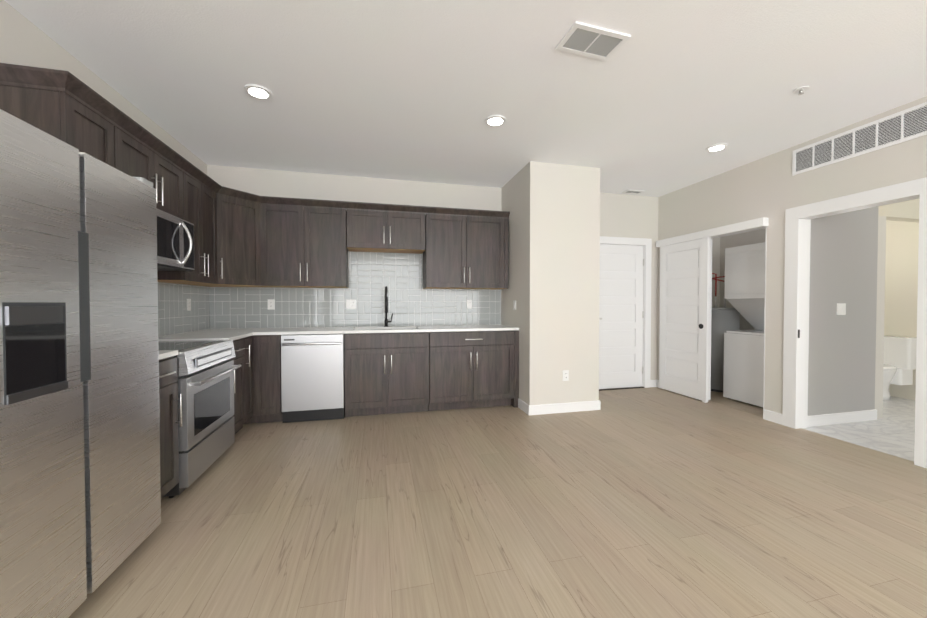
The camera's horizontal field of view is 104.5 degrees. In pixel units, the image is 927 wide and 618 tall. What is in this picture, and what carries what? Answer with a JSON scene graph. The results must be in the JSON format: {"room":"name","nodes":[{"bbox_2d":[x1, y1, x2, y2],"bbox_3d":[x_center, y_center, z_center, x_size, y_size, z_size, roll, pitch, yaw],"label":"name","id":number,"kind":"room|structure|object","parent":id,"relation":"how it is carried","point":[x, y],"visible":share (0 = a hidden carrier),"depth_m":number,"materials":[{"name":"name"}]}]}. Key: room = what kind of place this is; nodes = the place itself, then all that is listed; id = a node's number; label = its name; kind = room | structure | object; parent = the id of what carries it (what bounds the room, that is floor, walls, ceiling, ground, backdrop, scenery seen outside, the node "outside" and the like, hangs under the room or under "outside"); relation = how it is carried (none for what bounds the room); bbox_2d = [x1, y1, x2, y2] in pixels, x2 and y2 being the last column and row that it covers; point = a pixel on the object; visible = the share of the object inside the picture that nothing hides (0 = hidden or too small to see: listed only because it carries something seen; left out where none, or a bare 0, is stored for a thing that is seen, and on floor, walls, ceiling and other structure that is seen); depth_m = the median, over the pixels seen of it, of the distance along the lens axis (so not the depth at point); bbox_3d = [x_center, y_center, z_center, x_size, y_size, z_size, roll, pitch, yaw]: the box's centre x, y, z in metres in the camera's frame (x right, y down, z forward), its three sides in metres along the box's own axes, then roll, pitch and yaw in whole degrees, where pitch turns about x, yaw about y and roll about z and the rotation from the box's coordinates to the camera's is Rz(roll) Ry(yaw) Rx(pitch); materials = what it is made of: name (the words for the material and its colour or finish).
{"room":"kitchen","nodes":[
{"label":"kitchen","id":0,"kind":"room"},
{"bbox_2d":[0,0,206,286],"bbox_3d":[-1.968,-0.155,0.138,0.120,2.740,8.120,0,1,-13],"label":"wall","id":1,"kind":"structure","parent":0,"point":[24,41],"depth_m":2.07,"materials":[{"name":"paint"}]},
{"bbox_2d":[0,63,119,169],"bbox_3d":[-2.163,-0.683,1.906,0.323,0.936,0.345,0,1,-13],"label":"upper cabinet","id":2,"kind":"object","parent":1,"relation":"attached to","point":[57,104],"depth_m":1.77,"materials":[{"name":"brown wood"}]},
{"bbox_2d":[120,115,187,220],"bbox_3d":[-2.293,-0.917,2.444,0.323,0.485,0.760,0,1,-13],"label":"upper cabinet","id":3,"kind":"object","parent":1,"relation":"attached to","point":[143,156],"depth_m":2.50,"materials":[{"name":"brown wood"}]},
{"bbox_2d":[157,209,193,270],"bbox_3d":[-2.222,-0.482,2.468,0.467,0.376,0.741,0,1,-13],"label":"microwave","id":4,"kind":"object","parent":3,"relation":"attached to","point":[175,243],"visible":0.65,"depth_m":2.60,"materials":[{"name":"silver metal"}]},
{"bbox_2d":[158,282,209,336],"bbox_3d":[-2.550,-0.028,2.850,0.008,0.534,2.310,0,1,-13],"label":"backsplash","id":5,"kind":"structure","parent":1,"relation":"attached to","point":[174,317],"depth_m":3.42,"materials":[{"name":"tile"}]},
{"bbox_2d":[186,299,190,310],"bbox_3d":[-2.707,-0.043,3.542,0.008,0.117,0.072,0,1,-13],"label":"electrical outlet","id":6,"kind":"object","parent":5,"relation":"attached to","point":[188,304],"visible":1,"depth_m":3.53,"materials":[{"name":"white plastic"}]},
{"bbox_2d":[157,163,219,286],"bbox_3d":[-2.454,-0.703,3.120,0.323,0.936,0.613,0,1,-13],"label":"upper cabinet","id":7,"kind":"object","parent":1,"relation":"attached to","point":[201,189],"depth_m":3.15,"materials":[{"name":"brown wood"}]},
{"bbox_2d":[207,165,500,289],"bbox_3d":[-1.176,-0.228,4.440,3.423,2.740,0.120,0,1,-13],"label":"wall","id":8,"kind":"structure","parent":0,"point":[278,183],"depth_m":4.32,"materials":[{"name":"paint"}]},
{"bbox_2d":[216,183,263,286],"bbox_3d":[-2.267,-0.712,3.631,0.313,0.935,0.314,0,1,-13],"label":"upper cabinet","id":9,"kind":"object","parent":8,"relation":"attached to","point":[243,239],"depth_m":3.63,"materials":[{"name":"brown wood"}]},
{"bbox_2d":[260,203,347,287],"bbox_3d":[-1.770,-0.681,4.061,0.871,0.860,0.323,0,1,-13],"label":"upper cabinet","id":10,"kind":"object","parent":8,"relation":"attached to","point":[300,246],"depth_m":3.90,"materials":[{"name":"brown wood"}]},
{"bbox_2d":[210,252,500,328],"bbox_3d":[-1.162,-0.239,4.378,3.420,0.904,0.007,0,1,-13],"label":"backsplash","id":11,"kind":"structure","parent":8,"relation":"attached to","point":[411,300],"depth_m":4.37,"materials":[{"name":"tile"}]},
{"bbox_2d":[268,299,274,309],"bbox_3d":[-2.208,-0.052,4.121,0.072,0.117,0.008,0,1,-13],"label":"electrical outlet","id":12,"kind":"object","parent":11,"relation":"attached to","point":[271,304],"visible":1,"depth_m":4.12,"materials":[{"name":"white plastic"}]},
{"bbox_2d":[346,300,355,308],"bbox_3d":[-1.352,-0.056,4.326,0.118,0.117,0.009,0,1,-13],"label":"electrical outlet","id":13,"kind":"object","parent":11,"relation":"attached to","point":[350,304],"visible":1,"depth_m":4.32,"materials":[{"name":"white plastic"}]},
{"bbox_2d":[467,300,471,308],"bbox_3d":[0.077,-0.061,4.668,0.072,0.117,0.008,0,1,-13],"label":"electrical outlet","id":14,"kind":"object","parent":11,"relation":"attached to","point":[469,304],"visible":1,"depth_m":4.67,"materials":[{"name":"white plastic"}]},
{"bbox_2d":[348,207,427,254],"bbox_3d":[-0.911,-0.905,4.263,0.885,0.419,0.323,0,1,-13],"label":"upper cabinet","id":15,"kind":"object","parent":8,"relation":"attached to","point":[368,231],"depth_m":4.11,"materials":[{"name":"brown wood"}]},
{"bbox_2d":[423,211,508,288],"bbox_3d":[0.023,-0.688,4.490,1.026,0.860,0.323,0,1,-13],"label":"upper cabinet","id":16,"kind":"object","parent":8,"relation":"attached to","point":[464,251],"depth_m":4.33,"materials":[{"name":"brown wood"}]},
{"bbox_2d":[4,0,926,196],"bbox_3d":[2.356,-1.593,1.150,9.013,0.100,8.120,0,1,-13],"label":"ceiling","id":17,"kind":"structure","parent":0,"point":[662,98],"depth_m":2.44,"materials":[{"name":"paint"}]},
{"bbox_2d":[244,84,271,99],"bbox_3d":[-1.477,-1.560,2.587,0.176,0.013,0.176,0,1,-13],"label":"recessed light","id":18,"kind":"object","parent":17,"relation":"in","point":[258,92],"visible":1,"depth_m":2.58,"materials":[{"name":"white plastic"}]},
{"bbox_2d":[485,115,505,126],"bbox_3d":[0.266,-1.567,2.994,0.176,0.013,0.176,0,1,-13],"label":"recessed light","id":19,"kind":"object","parent":17,"relation":"in","point":[495,120],"visible":1,"depth_m":2.98,"materials":[{"name":"white plastic"}]},
{"bbox_2d":[555,21,630,60],"bbox_3d":[0.750,-1.552,2.092,0.370,0.012,0.229,0,1,-13],"label":"ceiling vent","id":20,"kind":"object","parent":17,"relation":"in","point":[588,40],"visible":0.98,"depth_m":2.08,"materials":[{"name":"white metal"}]},
{"bbox_2d":[622,189,644,193],"bbox_3d":[2.318,-1.599,4.904,0.260,0.012,0.130,0,1,-13],"label":"ceiling vent","id":21,"kind":"object","parent":17,"relation":"in","point":[629,191],"visible":0.98,"depth_m":4.88,"materials":[{"name":"white metal"}]},
{"bbox_2d":[706,143,727,151],"bbox_3d":[2.476,-1.575,3.513,0.176,0.013,0.176,0,1,-13],"label":"recessed light","id":22,"kind":"object","parent":17,"relation":"in","point":[717,147],"visible":0.98,"depth_m":3.49,"materials":[{"name":"white plastic"}]},
{"bbox_2d":[793,86,808,94],"bbox_3d":[2.406,-1.549,2.561,0.084,0.034,0.084,0,1,-13],"label":"sprinkler","id":23,"kind":"object","parent":17,"relation":"attached to","point":[800,90],"visible":1,"depth_m":2.55,"materials":[{"name":"white metal"}]},
{"bbox_2d":[68,387,926,617],"bbox_3d":[2.147,1.237,1.147,8.583,0.082,8.120,0,1,-13],"label":"floor","id":24,"kind":"structure","parent":0,"point":[653,502],"depth_m":2.01,"materials":[{"name":"brown wood"}]},
{"bbox_2d":[0,109,160,617],"bbox_3d":[-1.808,0.278,1.351,0.713,1.832,0.910,0,1,-13],"label":"refrigerator","id":25,"kind":"object","parent":24,"relation":"on","point":[80,503],"visible":1,"depth_m":1.33,"materials":[{"name":"silver metal"}]},
{"bbox_2d":[159,356,181,497],"bbox_3d":[-2.016,0.735,1.968,0.629,0.898,0.340,0,1,-13],"label":"base cabinet","id":26,"kind":"object","parent":24,"relation":"on","point":[168,414],"depth_m":2.12,"materials":[{"name":"brown wood"}]},
{"bbox_2d":[159,350,177,359],"bbox_3d":[-2.013,0.269,1.960,0.633,0.030,0.340,0,1,-13],"label":"countertop","id":27,"kind":"structure","parent":26,"relation":"on","point":[163,354],"depth_m":2.10,"materials":[{"name":"white stone"}]},
{"bbox_2d":[158,340,241,497],"bbox_3d":[-2.087,0.702,2.520,0.726,0.945,0.758,0,1,-13],"label":"range","id":28,"kind":"object","parent":24,"relation":"on","point":[205,381],"visible":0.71,"depth_m":2.44,"materials":[{"name":"silver metal"}]},
{"bbox_2d":[228,337,246,433],"bbox_3d":[-2.277,0.717,3.059,0.628,0.898,0.365,0,1,-13],"label":"base cabinet","id":29,"kind":"object","parent":24,"relation":"on","point":[240,345],"depth_m":3.23,"materials":[{"name":"brown wood"}]},
{"bbox_2d":[244,336,251,423],"bbox_3d":[-2.445,0.705,3.776,0.635,0.899,0.609,0,1,-13],"label":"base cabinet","id":30,"kind":"object","parent":24,"relation":"on","point":[249,421],"depth_m":3.62,"materials":[{"name":"brown wood"}]},
{"bbox_2d":[247,336,252,419],"bbox_3d":[-2.345,0.712,3.344,0.628,0.898,0.220,0,1,-13],"label":"base cabinet","id":31,"kind":"object","parent":24,"relation":"on","point":[249,339],"depth_m":3.46,"materials":[{"name":"brown wood"}]},
{"bbox_2d":[158,331,256,340],"bbox_3d":[-2.285,0.249,3.154,0.660,0.030,0.570,0,1,-13],"label":"countertop","id":32,"kind":"structure","parent":31,"relation":"on","point":[224,334],"depth_m":3.17,"materials":[{"name":"white stone"}]},
{"bbox_2d":[252,335,281,423],"bbox_3d":[-2.019,0.704,3.868,0.235,0.899,0.629,0,1,-13],"label":"base cabinet","id":33,"kind":"object","parent":24,"relation":"on","point":[267,404],"depth_m":3.57,"materials":[{"name":"brown wood"}]},
{"bbox_2d":[281,334,344,422],"bbox_3d":[-1.596,0.702,3.918,0.592,0.891,0.630,0,1,-13],"label":"dishwasher","id":34,"kind":"object","parent":24,"relation":"on","point":[312,379],"visible":0.9,"depth_m":3.66,"materials":[{"name":"grey metal"}]},
{"bbox_2d":[344,332,431,416],"bbox_3d":[-0.877,0.699,4.141,0.892,0.900,0.629,0,1,-13],"label":"base cabinet","id":35,"kind":"object","parent":24,"relation":"on","point":[395,373],"depth_m":3.84,"materials":[{"name":"brown wood"}]},
{"bbox_2d":[432,330,518,410],"bbox_3d":[0.065,0.695,4.367,1.045,0.900,0.629,0,1,-13],"label":"base cabinet","id":36,"kind":"object","parent":24,"relation":"on","point":[471,369],"depth_m":4.07,"materials":[{"name":"brown wood"}]},
{"bbox_2d":[192,325,518,334],"bbox_3d":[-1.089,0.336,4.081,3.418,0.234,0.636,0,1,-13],"label":"countertop","id":37,"kind":"structure","parent":36,"relation":"on","point":[438,328],"depth_m":3.92,"materials":[{"name":"white stone"}]},
{"bbox_2d":[384,286,392,326],"bbox_3d":[-0.894,-0.029,4.288,0.108,0.488,0.199,0,1,-13],"label":"faucet","id":38,"kind":"object","parent":37,"relation":"on","point":[386,307],"visible":1,"depth_m":4.21,"materials":[{"name":"black metal"}]},
{"bbox_2d":[711,297,739,392],"bbox_3d":[3.614,0.482,5.064,0.450,1.300,0.450,0,1,-13],"label":"water heater","id":39,"kind":"object","parent":24,"relation":"on","point":[724,319],"visible":0.44,"depth_m":4.89,"materials":[{"name":"grey metal"}]},
{"bbox_2d":[723,242,764,406],"bbox_3d":[3.729,0.189,4.336,0.716,1.910,0.680,0,1,-13],"label":"dryer","id":40,"kind":"object","parent":24,"relation":"on","point":[743,363],"visible":0.31,"depth_m":4.34,"materials":[{"name":"white metal"}]},
{"bbox_2d":[883,336,916,400],"bbox_3d":[5.248,0.748,4.565,0.700,0.785,0.450,0,1,-13],"label":"toilet","id":41,"kind":"object","parent":24,"relation":"on","point":[899,365],"visible":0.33,"depth_m":4.46,"materials":[{"name":"white ceramic"}]},
{"bbox_2d":[501,161,599,404],"bbox_3d":[1.009,-0.228,4.488,0.850,2.740,1.044,0,1,-13],"label":"wall","id":42,"kind":"structure","parent":0,"point":[552,289],"depth_m":3.99,"materials":[{"name":"paint"}]},
{"bbox_2d":[513,300,515,309],"bbox_3d":[0.611,-0.045,4.306,0.009,0.117,0.072,0,1,-13],"label":"light switch","id":43,"kind":"object","parent":42,"relation":"attached to","point":[514,304],"visible":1,"depth_m":4.30,"materials":[{"name":"white plastic"}]},
{"bbox_2d":[518,398,526,413],"bbox_3d":[0.673,1.097,4.061,0.014,0.105,0.320,0,1,-13],"label":"baseboard","id":44,"kind":"structure","parent":42,"relation":"attached to","point":[522,405],"depth_m":4.06,"materials":[{"name":"white wood"}]},
{"bbox_2d":[527,400,600,414],"bbox_3d":[1.133,1.098,3.997,0.878,0.105,0.014,0,1,-13],"label":"baseboard","id":45,"kind":"structure","parent":42,"relation":"attached to","point":[585,405],"depth_m":3.98,"materials":[{"name":"white wood"}]},
{"bbox_2d":[563,370,568,380],"bbox_3d":[1.137,0.740,3.994,0.072,0.117,0.008,0,1,-13],"label":"electrical outlet","id":46,"kind":"object","parent":42,"relation":"attached to","point":[565,375],"visible":1,"depth_m":3.99,"materials":[{"name":"white plastic"}]},
{"bbox_2d":[600,192,719,379],"bbox_3d":[2.609,-0.240,5.209,2.598,2.740,0.120,0,1,-13],"label":"wall","id":47,"kind":"structure","parent":0,"point":[629,216],"depth_m":5.12,"materials":[{"name":"paint"}]},
{"bbox_2d":[599,244,643,388],"bbox_3d":[2.148,0.110,5.050,0.906,2.025,0.122,0,1,-13],"label":"entry door","id":48,"kind":"structure","parent":47,"relation":"in","point":[621,314],"depth_m":5.09,"materials":[{"name":"white wood"}]},
{"bbox_2d":[599,386,643,390],"bbox_3d":[2.143,1.126,5.091,0.915,0.012,0.087,0,1,-13],"label":"trim","id":49,"kind":"structure","parent":47,"relation":"attached to","point":[621,388],"depth_m":5.07,"materials":[{"name":"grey metal"}]},
{"bbox_2d":[712,273,717,295],"bbox_3d":[3.501,-0.875,5.169,0.018,1.390,0.318,0,1,-13],"label":"pipe","id":50,"kind":"object","parent":47,"relation":"attached to","point":[715,277],"depth_m":5.03,"materials":[{"name":"red"}]},
{"bbox_2d":[657,96,926,413],"bbox_3d":[3.781,-0.176,1.384,0.120,2.740,7.867,0,1,-13],"label":"wall","id":51,"kind":"structure","parent":0,"point":[771,188],"depth_m":3.65,"materials":[{"name":"paint"}]},
{"bbox_2d":[654,380,691,397],"bbox_3d":[2.878,1.083,4.852,0.031,0.105,0.745,0,1,-13],"label":"baseboard","id":52,"kind":"structure","parent":51,"relation":"attached to","point":[656,382],"depth_m":5.19,"materials":[{"name":"white wood"}]},
{"bbox_2d":[659,237,709,401],"bbox_3d":[2.873,0.120,4.722,0.050,2.008,0.753,0,1,-13],"label":"barn door","id":53,"kind":"structure","parent":51,"relation":"in","point":[684,319],"depth_m":4.66,"materials":[{"name":"white wood"}]},
{"bbox_2d":[792,102,926,175],"bbox_3d":[3.311,-1.409,3.047,0.010,0.240,0.920,0,1,-13],"label":"air vent","id":54,"kind":"object","parent":51,"relation":"in","point":[899,127],"visible":1,"depth_m":2.98,"materials":[{"name":"white metal"}]},
{"bbox_2d":[720,205,886,418],"bbox_3d":[4.138,-0.231,4.667,0.120,2.740,1.887,0,1,-13],"label":"wall","id":55,"kind":"structure","parent":0,"point":[757,236],"depth_m":3.77,"materials":[{"name":"paint"}]},
{"bbox_2d":[808,198,919,415],"bbox_3d":[4.517,-0.218,3.850,2.460,2.740,0.120,0,1,-13],"label":"wall","id":56,"kind":"structure","parent":0,"point":[847,267],"depth_m":3.64,"materials":[{"name":"paint"}]},
{"bbox_2d":[837,303,845,314],"bbox_3d":[3.805,0.001,3.616,0.118,0.117,0.009,0,1,-13],"label":"bathroom light switch","id":57,"kind":"object","parent":56,"relation":"attached to","point":[841,308],"visible":1,"depth_m":3.61,"materials":[{"name":"white plastic"}]},
{"bbox_2d":[807,409,876,426],"bbox_3d":[3.833,1.103,3.650,0.986,0.105,0.034,0,1,-13],"label":"baseboard","id":58,"kind":"structure","parent":56,"relation":"attached to","point":[825,419],"depth_m":3.63,"materials":[{"name":"white wood"}]},
{"bbox_2d":[884,222,918,399],"bbox_3d":[5.934,-0.211,3.479,0.120,2.740,3.540,0,1,-13],"label":"wall","id":59,"kind":"structure","parent":0,"point":[901,264],"depth_m":4.60,"materials":[{"name":"paint"}]}
]}

